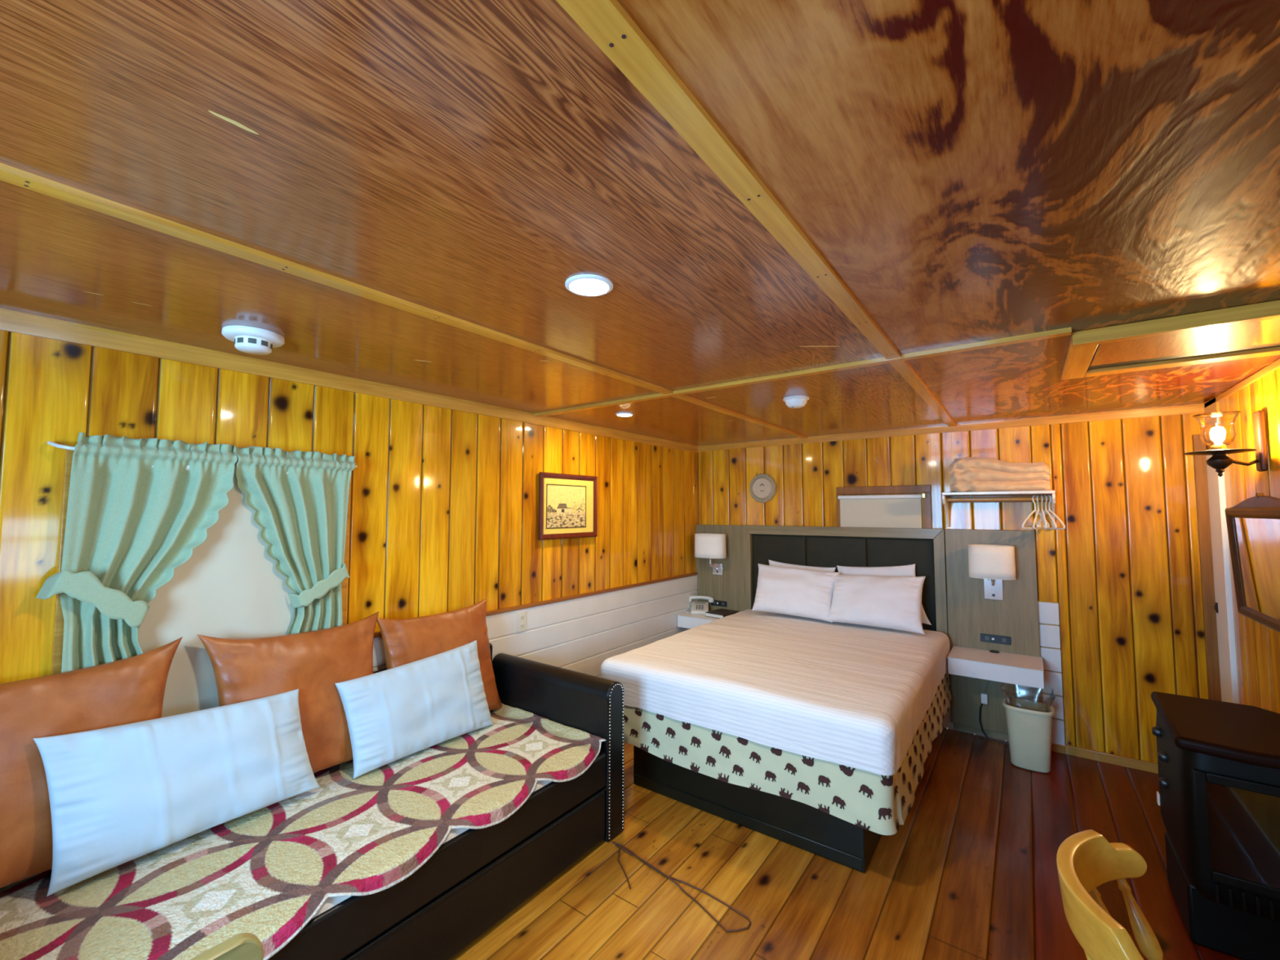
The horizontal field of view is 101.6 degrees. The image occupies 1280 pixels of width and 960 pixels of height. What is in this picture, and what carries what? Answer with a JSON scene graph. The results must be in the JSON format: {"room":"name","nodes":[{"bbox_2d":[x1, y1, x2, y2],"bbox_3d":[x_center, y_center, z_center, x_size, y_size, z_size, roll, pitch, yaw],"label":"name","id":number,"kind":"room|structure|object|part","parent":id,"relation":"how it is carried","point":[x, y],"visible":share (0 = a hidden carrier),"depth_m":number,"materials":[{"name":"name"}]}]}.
{"room":"hotel room","nodes":[
{"label":"hotel room","id":0,"kind":"room"},
{"bbox_2d":[0,329,697,683],"bbox_3d":[-1.152,0.603,2.615,0.081,2.103,5.600,-2,-4,36],"label":"wall","id":1,"kind":"structure","parent":0,"point":[444,510],"depth_m":2.48,"materials":[{"name":"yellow wood"}]},
{"bbox_2d":[50,448,351,674],"bbox_3d":[-1.566,0.407,1.979,0.022,0.980,0.870,-2,-4,36],"label":"window","id":2,"kind":"structure","parent":1,"relation":"in","point":[58,633],"depth_m":1.64,"materials":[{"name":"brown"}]},
{"bbox_2d":[108,463,295,717],"bbox_3d":[-1.547,0.405,1.966,0.036,0.933,0.790,-2,-4,36],"label":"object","id":3,"kind":"structure","parent":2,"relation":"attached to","point":[229,587],"depth_m":1.93,"materials":[{"name":"white paint"}]},
{"bbox_2d":[47,440,357,467],"bbox_3d":[-1.543,-0.087,1.982,0.071,0.030,0.936,-2,-4,36],"label":"curtain rod","id":4,"kind":"object","parent":1,"relation":"attached to","point":[54,444],"visible":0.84,"depth_m":1.62,"materials":[{"name":"white paint"}]},
{"bbox_2d":[35,432,237,672],"bbox_3d":[-1.659,0.358,1.747,0.077,1.010,0.471,-2,-4,36],"label":"curtain","id":5,"kind":"object","parent":4,"relation":"hanging from","point":[131,522],"visible":0.78,"depth_m":1.72,"materials":[{"name":"green fabric"}]},
{"bbox_2d":[234,446,355,634],"bbox_3d":[-1.394,0.380,2.107,0.077,1.010,0.438,-2,-4,36],"label":"curtain","id":6,"kind":"object","parent":4,"relation":"hanging from","point":[301,513],"visible":0.8,"depth_m":2.15,"materials":[{"name":"green fabric"}]},
{"bbox_2d":[0,307,698,453],"bbox_3d":[-1.113,-0.417,2.645,0.020,0.062,5.600,-2,-4,36],"label":"trim","id":7,"kind":"structure","parent":1,"relation":"attached to","point":[11,321],"depth_m":2.10,"materials":[{"name":"wood"}]},
{"bbox_2d":[516,611,526,632],"bbox_3d":[-0.703,0.845,3.114,0.007,0.115,0.070,-2,-4,36],"label":"wall outlet","id":8,"kind":"object","parent":1,"relation":"attached to","point":[522,616],"visible":1,"depth_m":3.11,"materials":[{"name":"beige plastic"}]},
{"bbox_2d":[520,614,524,620],"bbox_3d":[-0.701,0.820,3.114,0.002,0.028,0.034,-2,-4,36],"label":"socket","id":9,"kind":"object","parent":8,"relation":"attached to","point":[522,616],"depth_m":3.11,"materials":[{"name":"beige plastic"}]},
{"bbox_2d":[520,622,524,628],"bbox_3d":[-0.701,0.869,3.111,0.002,0.028,0.034,-2,-4,36],"label":"socket","id":10,"kind":"object","parent":8,"relation":"attached to","point":[522,624],"depth_m":3.11,"materials":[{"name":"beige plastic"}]},
{"bbox_2d":[373,574,697,677],"bbox_3d":[-1.115,1.193,2.552,0.014,0.917,5.600,-2,-4,36],"label":"wainscoting","id":11,"kind":"structure","parent":1,"relation":"attached to","point":[579,634],"depth_m":3.61,"materials":[{"name":"white paint"}]},
{"bbox_2d":[373,572,697,638],"bbox_3d":[-1.113,0.728,2.578,0.024,0.022,5.600,-2,-4,36],"label":"trim","id":12,"kind":"structure","parent":1,"relation":"attached to","point":[376,634],"depth_m":3.47,"materials":[{"name":"wood"}]},
{"bbox_2d":[537,471,597,540],"bbox_3d":[-0.464,0.174,3.471,0.024,0.424,0.537,-2,-4,36],"label":"picture frame","id":13,"kind":"object","parent":1,"relation":"attached to","point":[568,503],"visible":1,"depth_m":3.45,"materials":[{"name":"brown wood"}]},
{"bbox_2d":[546,484,585,528],"bbox_3d":[-0.482,0.175,3.452,0.001,0.272,0.360,-2,-4,36],"label":"print","id":14,"kind":"object","parent":13,"relation":"attached to","point":[566,504],"depth_m":3.44},
{"bbox_2d":[0,0,1279,445],"bbox_3d":[0.228,-0.526,1.662,3.350,0.041,5.600,-2,-4,36],"label":"ceiling","id":15,"kind":"structure","parent":0,"point":[970,171],"depth_m":0.96,"materials":[{"name":"brown wood"}]},
{"bbox_2d":[221,325,284,355],"bbox_3d":[-1.320,-0.469,1.784,0.174,0.060,0.174,-2,-4,36],"label":"smoke detector","id":16,"kind":"object","parent":15,"relation":"attached to","point":[249,340],"visible":1,"depth_m":1.74,"materials":[{"name":"white plastic"}]},
{"bbox_2d":[0,163,808,438],"bbox_3d":[-0.297,-0.478,2.047,0.046,0.013,5.600,-2,-4,36],"label":"trim","id":17,"kind":"structure","parent":15,"relation":"attached to","point":[8,174],"depth_m":1.26,"materials":[{"name":"wood"}]},
{"bbox_2d":[564,274,613,297],"bbox_3d":[-0.136,-0.516,1.396,0.128,0.011,0.128,-2,-4,36],"label":"recessed light","id":18,"kind":"object","parent":15,"relation":"in","point":[584,285],"visible":1,"depth_m":1.38,"materials":[{"name":"white plastic"}]},
{"bbox_2d":[615,412,633,417],"bbox_3d":[-0.096,-0.406,3.264,0.112,0.011,0.112,-2,-4,36],"label":"recessed light","id":19,"kind":"object","parent":15,"relation":"in","point":[621,414],"visible":1,"depth_m":3.24,"materials":[{"name":"white plastic"}]},
{"bbox_2d":[555,0,956,426],"bbox_3d":[0.541,-0.514,1.429,0.050,0.013,5.600,-2,-4,36],"label":"trim","id":20,"kind":"structure","parent":15,"relation":"attached to","point":[606,23],"depth_m":0.84,"materials":[{"name":"wood"}]},
{"bbox_2d":[782,395,809,408],"bbox_3d":[0.837,-0.413,2.799,0.136,0.052,0.136,-2,-4,36],"label":"smoke detector","id":21,"kind":"object","parent":15,"relation":"attached to","point":[798,401],"visible":1,"depth_m":2.76,"materials":[{"name":"white plastic"}]},
{"bbox_2d":[533,327,1071,417],"bbox_3d":[0.384,-0.449,2.503,2.600,0.017,0.040,-2,-4,36],"label":"trim","id":22,"kind":"structure","parent":15,"relation":"attached to","point":[1064,331],"depth_m":2.16,"materials":[{"name":"wood"}]},
{"bbox_2d":[1060,299,1279,379],"bbox_3d":[1.950,-0.472,1.851,0.685,0.044,0.723,-2,-4,36],"label":"attic hatch","id":23,"kind":"object","parent":15,"relation":"attached to","point":[1249,331],"visible":1,"depth_m":1.82,"materials":[{"name":"brown wood"}]},
{"bbox_3d":[1.719,-0.474,2.047,0.080,0.018,0.682,-2,-4,36],"label":"trim","id":24,"kind":"part","parent":23,"relation":"part of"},
{"bbox_3d":[1.747,-0.488,1.577,0.685,0.044,0.040,-2,-4,36],"label":"trim","id":25,"kind":"part","parent":23,"relation":"part of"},
{"bbox_3d":[2.172,-0.472,2.085,0.604,0.018,0.083,-2,-4,36],"label":"trim","id":26,"kind":"part","parent":23,"relation":"part of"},
{"bbox_3d":[1.933,-0.492,1.758,0.600,0.015,0.468,-2,-4,36],"label":"hatch panel","id":27,"kind":"part","parent":23,"relation":"part of","materials":[{"name":"brown wood"}]},
{"bbox_2d":[449,727,1242,959],"bbox_3d":[0.207,1.623,1.550,3.300,0.061,5.600,-2,-4,36],"label":"floor","id":28,"kind":"structure","parent":0,"point":[971,872],"depth_m":2.10,"materials":[{"name":"brown wood"}]},
{"bbox_2d":[190,933,262,959],"bbox_3d":[-0.627,1.145,0.590,0.436,0.781,0.438,-2,-4,36],"label":"chair","id":29,"kind":"object","parent":28,"relation":"on","point":[242,946],"visible":1,"depth_m":0.87,"materials":[{"name":"yellow wood"}]},
{"bbox_2d":[267,643,623,959],"bbox_3d":[-1.081,1.224,1.838,0.876,0.763,2.215,-2,-4,36],"label":"daybed","id":30,"kind":"object","parent":28,"relation":"on","point":[475,878],"visible":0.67,"depth_m":1.92,"materials":[{"name":"black leather"}]},
{"bbox_2d":[0,702,605,959],"bbox_3d":[-1.051,1.185,1.821,0.825,0.086,1.970,-2,-4,36],"label":"quilt","id":31,"kind":"object","parent":30,"relation":"on","point":[264,873],"visible":0.84,"depth_m":1.60,"materials":[{"name":"fabric"}]},
{"bbox_2d":[0,636,182,888],"bbox_3d":[-1.741,0.843,1.507,0.165,0.637,0.640,-3,-4,38],"label":"cushion","id":32,"kind":"object","parent":31,"relation":"on","point":[130,690],"visible":0.53,"depth_m":1.49,"materials":[{"name":"brown leather"}]},
{"bbox_2d":[33,688,319,896],"bbox_3d":[-1.447,0.941,1.709,0.173,0.411,0.721,-3,-4,38],"label":"pillow","id":33,"kind":"object","parent":31,"relation":"on","point":[118,795],"visible":1,"depth_m":1.60,"materials":[{"name":"fabric"}]},
{"bbox_2d":[197,611,378,773],"bbox_3d":[-1.332,0.875,2.064,0.173,0.635,0.661,-2,-4,36],"label":"cushion","id":34,"kind":"object","parent":31,"relation":"on","point":[311,662],"visible":0.59,"depth_m":2.03,"materials":[{"name":"brown leather"}]},
{"bbox_2d":[334,640,493,778],"bbox_3d":[-0.976,0.993,2.341,0.179,0.404,0.712,-2,-4,36],"label":"pillow","id":35,"kind":"object","parent":31,"relation":"on","point":[393,714],"visible":1,"depth_m":2.26,"materials":[{"name":"fabric"}]},
{"bbox_2d":[376,598,502,710],"bbox_3d":[-0.958,0.923,2.571,0.159,0.591,0.676,-2,-4,36],"label":"cushion","id":36,"kind":"object","parent":31,"relation":"on","point":[406,641],"visible":0.56,"depth_m":2.53,"materials":[{"name":"brown leather"}]},
{"bbox_3d":[-1.068,1.264,1.829,0.802,0.164,1.959,-2,-4,36],"label":"seat mattress","id":37,"kind":"part","parent":30,"relation":"part of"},
{"bbox_3d":[-1.416,1.110,2.093,0.044,0.505,1.976,-2,-4,36],"label":"backrest","id":38,"kind":"part","parent":30,"relation":"part of","materials":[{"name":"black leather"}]},
{"bbox_3d":[-0.770,1.272,1.607,0.084,0.156,1.980,-2,-4,36],"label":"rail","id":39,"kind":"part","parent":30,"relation":"part of","materials":[{"name":"wood"}]},
{"bbox_3d":[-1.012,1.480,1.775,0.682,0.218,1.970,-2,-4,36],"label":"trundle drawer","id":40,"kind":"part","parent":30,"relation":"part of","materials":[{"name":"wood"}]},
{"bbox_3d":[-0.453,1.308,2.675,0.846,0.694,0.117,-2,-4,36],"label":"arm","id":41,"kind":"part","parent":30,"relation":"part of","materials":[{"name":"black leather"}]},
{"bbox_3d":[-0.111,1.293,2.423,0.004,0.692,0.115,-2,-4,36],"label":"panel","id":42,"kind":"part","parent":30,"relation":"part of","materials":[{"name":"black leather"}]},
{"bbox_2d":[611,840,751,932],"bbox_3d":[0.106,1.617,2.084,0.705,0.013,0.194,-2,-4,36],"label":"cord","id":43,"kind":"object","parent":28,"relation":"on","point":[642,860],"visible":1,"depth_m":2.08,"materials":[{"name":"plastic"}]},
{"bbox_2d":[623,670,952,873],"bbox_3d":[0.938,1.356,3.188,1.532,0.661,1.943,-2,-4,36],"label":"bed","id":44,"kind":"object","parent":28,"relation":"on","point":[836,812],"visible":0.39,"depth_m":2.36,"materials":[{"name":"beige fabric"}]},
{"bbox_2d":[600,608,950,775],"bbox_3d":[0.933,1.107,3.211,1.509,0.223,1.933,-2,-4,36],"label":"sheet","id":45,"kind":"object","parent":44,"relation":"on","point":[858,696],"visible":0.93,"depth_m":2.59,"materials":[{"name":"fabric"}]},
{"bbox_2d":[751,563,839,622],"bbox_3d":[1.167,0.846,3.976,0.651,0.366,0.252,-2,-4,36],"label":"pillow","id":46,"kind":"object","parent":45,"relation":"on","point":[802,593],"visible":0.94,"depth_m":3.90,"materials":[{"name":"fabric"}]},
{"bbox_2d":[768,560,835,572],"bbox_3d":[1.270,0.842,4.163,0.588,0.380,0.106,-2,-4,36],"label":"pillow","id":47,"kind":"object","parent":45,"relation":"on","point":[771,562],"visible":0.11,"depth_m":4.15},
{"bbox_2d":[826,574,925,634],"bbox_3d":[1.632,0.835,3.628,0.630,0.354,0.258,-2,-4,36],"label":"pillow","id":48,"kind":"object","parent":45,"relation":"on","point":[895,602],"visible":1,"depth_m":3.55,"materials":[{"name":"fabric"}]},
{"bbox_2d":[836,564,931,625],"bbox_3d":[1.760,0.806,3.808,0.641,0.411,0.105,-2,-4,36],"label":"pillow","id":49,"kind":"object","parent":45,"relation":"on","point":[908,570],"visible":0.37,"depth_m":3.78,"materials":[{"name":"fabric"}]},
{"bbox_2d":[1000,682,1055,773],"bbox_3d":[2.290,1.447,3.078,0.260,0.467,0.198,-2,-4,36],"label":"waste bin","id":50,"kind":"object","parent":28,"relation":"on","point":[1028,722],"visible":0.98,"depth_m":3.02,"materials":[{"name":"beige plastic"}]},
{"bbox_2d":[1056,829,1163,959],"bbox_3d":[1.087,1.163,0.890,0.563,0.782,0.473,-2,-4,36],"label":"wooden chair","id":51,"kind":"object","parent":28,"relation":"on","point":[1086,860],"visible":1,"depth_m":1.10,"materials":[{"name":"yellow wood"}]},
{"bbox_2d":[1151,691,1279,959],"bbox_3d":[2.138,1.236,1.824,0.440,0.742,0.605,-2,-4,36],"label":"stove","id":52,"kind":"object","parent":28,"relation":"on","point":[1219,762],"visible":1,"depth_m":1.72,"materials":[{"name":"black metal"}]},
{"bbox_3d":[2.125,1.306,2.141,0.005,0.045,0.025,-2,-4,36],"label":"rating plate","id":53,"kind":"part","parent":52,"relation":"part of","materials":[{"name":"metal"}]},
{"bbox_3d":[2.030,1.084,2.041,0.021,0.201,0.136,-2,-4,36],"label":"knob","id":54,"kind":"part","parent":52,"relation":"part of","materials":[{"name":"black plastic"}]},
{"bbox_3d":[2.138,0.887,1.845,0.439,0.042,0.605,-2,-4,36],"label":"plate","id":55,"kind":"part","parent":52,"relation":"part of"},
{"bbox_3d":[1.998,1.127,1.615,0.390,0.340,0.017,-2,-4,36],"label":"door","id":56,"kind":"part","parent":52,"relation":"part of","materials":[{"name":"black metal"}]},
{"bbox_3d":[2.001,1.127,1.611,0.340,0.280,0.003,-2,-4,36],"label":"glass","id":57,"kind":"part","parent":52,"relation":"part of","materials":[{"name":"black"}]},
{"bbox_2d":[698,413,1208,763],"bbox_3d":[1.933,0.677,3.866,3.400,2.103,0.081,-2,-4,36],"label":"wall","id":58,"kind":"structure","parent":0,"point":[1123,572],"depth_m":3.20,"materials":[{"name":"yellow wood"}]},
{"bbox_2d":[697,452,698,524],"bbox_3d":[0.542,0.294,4.860,0.012,1.123,0.012,-2,-4,36],"label":"trim","id":59,"kind":"structure","parent":58,"relation":"attached to","point":[698,452],"depth_m":4.87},
{"bbox_2d":[749,473,776,502],"bbox_3d":[1.050,0.070,4.480,0.245,0.252,0.019,-2,-4,36],"label":"wall plaque","id":60,"kind":"object","parent":58,"relation":"attached to","point":[762,486],"visible":1,"depth_m":4.47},
{"bbox_2d":[695,524,1042,740],"bbox_3d":[1.525,1.046,4.046,2.496,1.362,0.048,-2,-4,36],"label":"headboard","id":61,"kind":"object","parent":58,"relation":"attached to","point":[968,615],"visible":0.36,"depth_m":3.62,"materials":[{"name":"grey wood"}]},
{"bbox_2d":[677,610,718,628],"bbox_3d":[0.607,1.209,4.481,0.460,0.100,0.351,-2,-4,36],"label":"nightstand","id":62,"kind":"object","parent":61,"relation":"attached to","point":[687,620],"visible":0.34,"depth_m":4.41,"materials":[{"name":"white laminate"}]},
{"bbox_2d":[684,595,714,614],"bbox_3d":[0.522,1.098,4.601,0.260,0.137,0.190,0,-3,8],"label":"telephone","id":63,"kind":"object","parent":62,"relation":"on","point":[697,607],"visible":0.9,"depth_m":4.60,"materials":[{"name":"beige plastic"}]},
{"bbox_2d":[705,608,738,618],"bbox_3d":[0.700,1.140,4.451,0.184,0.034,0.240,-3,-5,42],"label":"book","id":64,"kind":"object","parent":62,"relation":"on","point":[719,613],"visible":0.69,"depth_m":4.41,"materials":[{"name":"paper"}]},
{"bbox_2d":[694,533,726,575],"bbox_3d":[0.625,0.658,4.595,0.288,0.366,0.201,-2,-4,36],"label":"wall lamp","id":65,"kind":"object","parent":61,"relation":"attached to","point":[707,545],"visible":1,"depth_m":4.52,"materials":[{"name":"fabric"}]},
{"bbox_3d":[0.617,0.577,4.589,0.287,0.201,0.173,-2,-4,36],"label":"lamp shade","id":66,"kind":"part","parent":65,"relation":"part of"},
{"bbox_3d":[0.617,0.477,4.595,0.283,0.004,0.171,-2,-4,36],"label":"shade trim","id":67,"kind":"part","parent":65,"relation":"part of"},
{"bbox_3d":[0.654,0.707,4.614,0.113,0.175,0.026,3,-4,-41],"label":"arm","id":68,"kind":"part","parent":65,"relation":"part of","materials":[{"name":"silver metal"}]},
{"bbox_3d":[0.693,0.795,4.652,0.097,0.100,0.015,-2,-4,36],"label":"plate","id":69,"kind":"part","parent":65,"relation":"part of","materials":[{"name":"silver metal"}]},
{"bbox_2d":[711,600,727,606],"bbox_3d":[0.700,1.094,4.634,0.156,0.048,0.008,-2,-4,36],"label":"power outlet","id":70,"kind":"object","parent":61,"relation":"attached to","point":[721,603],"visible":0.86,"depth_m":4.63,"materials":[{"name":"black plastic"}]},
{"bbox_3d":[0.716,1.059,4.652,0.474,1.312,0.034,-2,-4,36],"label":"panel","id":71,"kind":"part","parent":61,"relation":"part of","materials":[{"name":"grey wood"}]},
{"bbox_3d":[1.153,0.947,4.343,0.463,0.980,0.010,-2,-4,36],"label":"upholstered panel","id":72,"kind":"part","parent":61,"relation":"part of","materials":[{"name":"grey fabric"}]},
{"bbox_3d":[1.527,0.930,4.068,0.462,0.980,0.010,-2,-4,36],"label":"upholstered panel","id":73,"kind":"part","parent":61,"relation":"part of","materials":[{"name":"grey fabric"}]},
{"bbox_3d":[1.514,0.403,4.092,1.512,0.072,0.048,-2,-4,36],"label":"rail","id":74,"kind":"part","parent":61,"relation":"part of","materials":[{"name":"grey wood"}]},
{"bbox_3d":[1.896,0.914,3.796,0.451,0.980,0.010,-2,-4,36],"label":"upholstered panel","id":75,"kind":"part","parent":61,"relation":"part of","materials":[{"name":"grey fabric"}]},
{"bbox_3d":[2.341,1.668,3.429,0.485,0.048,0.014,-2,-4,36],"label":"foot rail","id":76,"kind":"part","parent":61,"relation":"part of","materials":[{"name":"grey wood"}]},
{"bbox_2d":[968,544,1016,600],"bbox_3d":[2.276,0.604,3.378,0.254,0.361,0.201,-2,-4,36],"label":"wall lamp","id":77,"kind":"object","parent":61,"relation":"attached to","point":[993,563],"visible":1,"depth_m":3.32,"materials":[{"name":"fabric"}]},
{"bbox_3d":[2.269,0.425,3.378,0.249,0.004,0.171,-2,-4,36],"label":"shade trim","id":78,"kind":"part","parent":77,"relation":"part of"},
{"bbox_3d":[2.269,0.527,3.372,0.253,0.204,0.173,-2,-4,36],"label":"lamp shade","id":79,"kind":"part","parent":77,"relation":"part of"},
{"bbox_3d":[2.269,0.629,3.366,0.254,0.004,0.174,-2,-4,36],"label":"shade trim","id":80,"kind":"part","parent":77,"relation":"part of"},
{"bbox_3d":[2.332,0.715,3.446,0.105,0.147,0.015,-2,-4,36],"label":"plate","id":81,"kind":"part","parent":77,"relation":"part of","materials":[{"name":"silver metal"}]},
{"bbox_3d":[2.333,0.989,3.462,0.500,1.312,0.034,-2,-4,36],"label":"panel","id":82,"kind":"part","parent":61,"relation":"part of","materials":[{"name":"grey wood"}]},
{"bbox_2d":[946,645,1044,688],"bbox_3d":[2.232,1.164,3.284,0.482,0.110,0.351,-2,-4,36],"label":"nightstand","id":83,"kind":"object","parent":61,"relation":"attached to","point":[1025,670],"visible":1,"depth_m":3.19,"materials":[{"name":"white laminate"}]},
{"bbox_2d":[978,680,1008,745],"bbox_3d":[2.305,1.464,3.404,0.169,0.472,0.031,-2,-4,36],"label":"cable","id":84,"kind":"object","parent":83,"relation":"hanging from","point":[984,695],"visible":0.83,"depth_m":3.43,"materials":[{"name":"white plastic"}]},
{"bbox_2d":[980,633,1011,644],"bbox_3d":[2.334,1.045,3.429,0.166,0.052,0.008,-2,-4,36],"label":"power outlet","id":85,"kind":"object","parent":61,"relation":"attached to","point":[984,637],"visible":1,"depth_m":3.43,"materials":[{"name":"black plastic"}]},
{"bbox_2d":[835,484,932,528],"bbox_3d":[1.815,0.238,3.917,0.656,0.385,0.019,-2,-4,36],"label":"window","id":86,"kind":"structure","parent":58,"relation":"in","point":[911,489],"depth_m":3.86,"materials":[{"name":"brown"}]},
{"bbox_2d":[837,493,925,538],"bbox_3d":[1.794,0.268,3.897,0.603,0.322,0.032,-2,-4,36],"label":"roller blind","id":87,"kind":"object","parent":86,"relation":"attached to","point":[891,511],"visible":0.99,"depth_m":3.90,"materials":[{"name":"fabric"}]},
{"bbox_2d":[697,403,1204,451],"bbox_3d":[1.863,-0.349,3.916,3.300,0.050,0.020,-2,-4,36],"label":"trim","id":88,"kind":"structure","parent":58,"relation":"attached to","point":[1193,408],"depth_m":3.56,"materials":[{"name":"wood"}]},
{"bbox_2d":[942,490,1055,527],"bbox_3d":[2.321,0.196,3.395,0.592,0.236,0.238,-2,-4,36],"label":"wall shelf","id":89,"kind":"object","parent":58,"relation":"attached to","point":[1020,495],"visible":0.89,"depth_m":3.39,"materials":[{"name":"metal"}]},
{"bbox_3d":[2.310,0.124,3.384,0.561,0.026,0.026,-2,-4,36],"label":"hanging rod","id":90,"kind":"part","parent":89,"relation":"part of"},
{"bbox_2d":[949,457,1050,492],"bbox_3d":[2.329,-0.043,3.400,0.530,0.239,0.223,-2,-4,36],"label":"blanket","id":91,"kind":"object","parent":89,"relation":"on","point":[967,474],"visible":0.98,"depth_m":3.33,"materials":[{"name":"fabric"}]},
{"bbox_2d":[1021,495,1049,528],"bbox_3d":[2.468,0.201,3.262,0.245,0.209,0.010,1,-4,-20],"label":"clothes hanger","id":92,"kind":"object","parent":89,"relation":"hanging from","point":[1034,510],"visible":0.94,"depth_m":3.25,"materials":[{"name":"white plastic"}]},
{"bbox_3d":[2.468,0.244,3.260,0.245,0.122,0.010,1,-4,-20],"label":"shoulder frame","id":93,"kind":"part","parent":92,"relation":"part of","materials":[{"name":"white plastic"}]},
{"bbox_2d":[1032,495,1044,528],"bbox_3d":[2.482,0.201,3.252,0.245,0.209,0.011,3,-4,-40],"label":"clothes hanger","id":94,"kind":"object","parent":89,"relation":"hanging from","point":[1038,510],"visible":0.94,"depth_m":3.24,"materials":[{"name":"white plastic"}]},
{"bbox_3d":[2.482,0.244,3.250,0.245,0.122,0.010,3,-4,-40],"label":"shoulder frame","id":95,"kind":"part","parent":94,"relation":"part of","materials":[{"name":"white plastic"}]},
{"bbox_2d":[1039,495,1047,529],"bbox_3d":[2.497,0.200,3.241,0.010,0.209,0.245,-2,-4,30],"label":"clothes hanger","id":96,"kind":"object","parent":89,"relation":"hanging from","point":[1042,510],"visible":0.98,"depth_m":3.22,"materials":[{"name":"white plastic"}]},
{"bbox_3d":[2.497,0.243,3.239,0.010,0.122,0.245,-2,-4,30],"label":"shoulder frame","id":97,"kind":"part","parent":96,"relation":"part of","materials":[{"name":"white plastic"}]},
{"bbox_2d":[1038,495,1057,529],"bbox_3d":[2.512,0.199,3.230,0.011,0.209,0.245,-1,-4,16],"label":"clothes hanger","id":98,"kind":"object","parent":89,"relation":"hanging from","point":[1045,510],"visible":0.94,"depth_m":3.19,"materials":[{"name":"white plastic"}]},
{"bbox_3d":[2.512,0.242,3.228,0.010,0.122,0.245,-1,-4,16],"label":"shoulder frame","id":99,"kind":"part","parent":98,"relation":"part of","materials":[{"name":"white plastic"}]},
{"bbox_2d":[1035,495,1065,529],"bbox_3d":[2.525,0.199,3.220,0.010,0.209,0.245,0,-3,4],"label":"clothes hanger","id":100,"kind":"object","parent":89,"relation":"hanging from","point":[1049,509],"visible":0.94,"depth_m":3.20,"materials":[{"name":"white plastic"}]},
{"bbox_3d":[2.525,0.242,3.218,0.010,0.122,0.245,0,-3,4],"label":"shoulder frame","id":101,"kind":"part","parent":100,"relation":"part of","materials":[{"name":"white plastic"}]},
{"bbox_2d":[942,601,1065,746],"bbox_3d":[1.584,1.278,4.030,2.603,0.916,0.014,-2,-4,36],"label":"trim","id":102,"kind":"structure","parent":58,"relation":"attached to","point":[1048,612],"depth_m":3.29,"materials":[{"name":"white paint"}]},
{"bbox_2d":[1051,742,1158,773],"bbox_3d":[2.824,1.657,3.087,0.790,0.055,0.022,-2,-4,36],"label":"baseboard","id":103,"kind":"structure","parent":58,"relation":"attached to","point":[1122,761],"depth_m":3.11,"materials":[{"name":"wood"}]},
{"bbox_2d":[1191,434,1221,701],"bbox_3d":[3.158,0.706,2.896,0.050,1.930,0.021,-2,-4,36],"label":"trim","id":104,"kind":"structure","parent":58,"relation":"attached to","point":[1199,461],"depth_m":2.90,"materials":[{"name":"wood"}]},
{"bbox_2d":[1219,367,1279,713],"bbox_3d":[1.591,0.487,0.645,0.081,2.103,5.680,-2,-4,36],"label":"wall","id":105,"kind":"structure","parent":0,"point":[1257,646],"depth_m":2.41,"materials":[{"name":"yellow wood"}]},
{"bbox_2d":[1204,396,1221,448],"bbox_3d":[3.124,-0.307,2.847,0.017,0.258,0.238,-2,-4,36],"label":"trim","id":106,"kind":"structure","parent":105,"relation":"attached to","point":[1211,421],"depth_m":2.85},
{"bbox_2d":[1205,448,1239,703],"bbox_3d":[3.111,0.740,2.784,0.034,1.830,0.208,-2,-4,36],"label":"door","id":107,"kind":"structure","parent":105,"relation":"in","point":[1223,606],"depth_m":2.75,"materials":[{"name":"white paint"}]},
{"bbox_2d":[1183,409,1268,476],"bbox_3d":[2.557,-0.155,2.285,0.252,0.283,0.216,-2,-4,36],"label":"wall sconce","id":108,"kind":"object","parent":105,"relation":"attached to","point":[1219,460],"visible":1,"depth_m":2.27,"materials":[{"name":"black metal"}]},
{"bbox_3d":[2.542,-0.196,2.298,0.048,0.081,0.048,-2,-4,36],"label":"bulb","id":109,"kind":"part","parent":108,"relation":"part of","materials":[{"name":"white"}]},
{"bbox_2d":[1183,448,1256,455],"bbox_3d":[2.542,-0.118,2.293,0.216,0.015,0.216,-2,-4,36],"label":"tray","id":110,"kind":"object","parent":108,"relation":"on","point":[1212,451],"depth_m":2.26,"materials":[{"name":"brown metal"}]},
{"bbox_3d":[2.612,-0.081,2.269,0.112,0.041,0.019,-1,-4,18],"label":"arm","id":111,"kind":"part","parent":108,"relation":"part of","materials":[{"name":"brown metal"}]},
{"bbox_3d":[2.671,-0.167,2.248,0.024,0.262,0.065,-2,-4,36],"label":"plate","id":112,"kind":"part","parent":108,"relation":"part of","materials":[{"name":"brown wood"}]},
{"bbox_2d":[1204,358,1279,408],"bbox_3d":[1.531,-0.548,0.701,0.012,0.030,5.600,-2,-4,36],"label":"trim","id":113,"kind":"structure","parent":105,"relation":"attached to","point":[1275,365],"depth_m":2.37,"materials":[{"name":"wood"}]},
{"bbox_2d":[1225,493,1279,632],"bbox_3d":[2.612,0.337,2.170,0.046,0.566,0.897,-2,-4,36],"label":"mirror","id":114,"kind":"object","parent":105,"relation":"attached to","point":[1253,524],"visible":1,"depth_m":2.27,"materials":[{"name":"brown wood"}]},
{"bbox_3d":[2.614,0.368,2.166,0.018,0.420,0.813,-2,-4,36],"label":"glass","id":115,"kind":"part","parent":114,"relation":"part of","materials":[{"name":"mirror"}]}
]}

